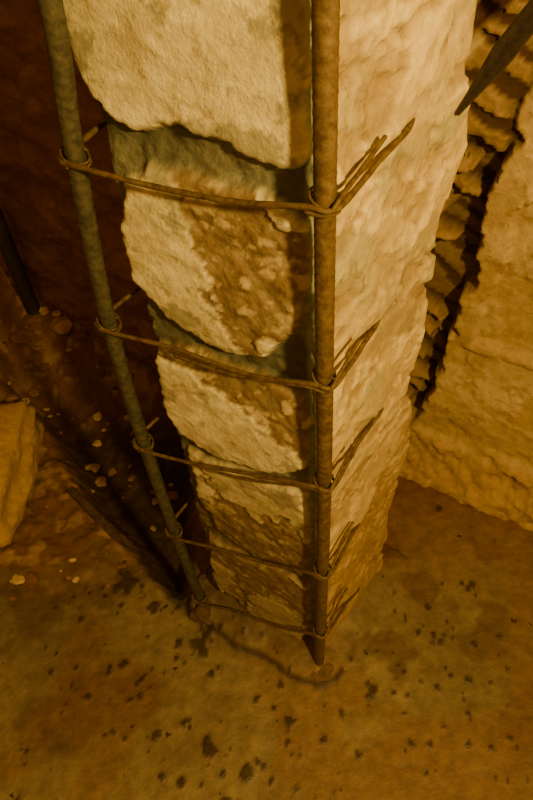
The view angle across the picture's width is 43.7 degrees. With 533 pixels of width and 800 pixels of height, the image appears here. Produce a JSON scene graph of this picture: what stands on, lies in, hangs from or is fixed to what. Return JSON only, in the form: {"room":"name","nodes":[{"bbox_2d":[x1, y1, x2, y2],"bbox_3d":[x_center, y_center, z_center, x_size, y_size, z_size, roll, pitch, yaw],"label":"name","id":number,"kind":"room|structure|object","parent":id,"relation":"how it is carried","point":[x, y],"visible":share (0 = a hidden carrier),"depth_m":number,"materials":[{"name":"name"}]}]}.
{"room":"underground mine","nodes":[
{"label":"underground mine","id":0,"kind":"room"},
{"bbox_2d":[0,266,532,799],"bbox_3d":[-0.226,0.407,1.657,3.790,0.356,4.390,-2,48,2],"label":"floor","id":1,"kind":"structure","parent":0,"point":[106,693],"depth_m":1.50,"materials":[{"name":"brown soil"}]},
{"bbox_2d":[0,399,44,546],"bbox_3d":[-0.858,0.210,1.844,0.453,0.257,0.501,-2,48,2],"label":"rock","id":2,"kind":"object","parent":1,"relation":"on","point":[21,434],"visible":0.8,"depth_m":1.78,"materials":[{"name":"beige stone"}]},
{"bbox_2d":[0,306,178,602],"bbox_3d":[-0.747,0.099,1.988,0.962,0.323,1.114,-2,48,2],"label":"rubble pile","id":3,"kind":"object","parent":1,"relation":"on","point":[43,343],"visible":0.84,"depth_m":2.17,"materials":[{"name":"stone"}]},
{"bbox_2d":[67,486,122,541],"bbox_3d":[-0.460,0.304,1.775,0.024,0.021,0.226,-38,56,-26],"label":"batten","id":4,"kind":"object","parent":1,"relation":"on","point":[72,491],"visible":1,"depth_m":1.77,"materials":[{"name":"brown wood"}]},
{"bbox_2d":[37,0,414,666],"bbox_3d":[0.007,-0.197,0.943,0.381,2.051,0.389,21,53,21],"label":"cage","id":5,"kind":"object","parent":1,"relation":"on","point":[325,205],"visible":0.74,"depth_m":0.76,"materials":[{"name":"metal"}]},
{"bbox_2d":[63,0,476,643],"bbox_3d":[0.037,-0.186,0.935,0.344,2.146,0.330,23,54,22],"label":"column","id":6,"kind":"structure","parent":1,"relation":"on","point":[210,97],"depth_m":0.76,"materials":[{"name":"stone"}]},
{"bbox_2d":[455,0,532,115],"bbox_3d":[0.326,-0.471,0.791,0.022,0.139,0.336,32,58,28],"label":"bar","id":7,"kind":"object","parent":6,"relation":"attached to","point":[520,30],"visible":1,"depth_m":0.78,"materials":[{"name":"brown metal"}]},
{"bbox_2d":[0,0,532,530],"bbox_3d":[-0.066,-0.698,1.214,3.540,2.478,0.153,22,54,22],"label":"wall","id":8,"kind":"structure","parent":0,"point":[470,390],"depth_m":1.55,"materials":[{"name":"stone"}]},
{"bbox_2d":[0,208,39,314],"bbox_3d":[-0.817,-0.895,1.521,0.047,2.000,0.048,-2,48,2],"label":"pipe","id":9,"kind":"object","parent":8,"relation":"attached to","point":[8,249],"visible":0.78,"depth_m":2.05,"materials":[{"name":"metal"}]}
]}

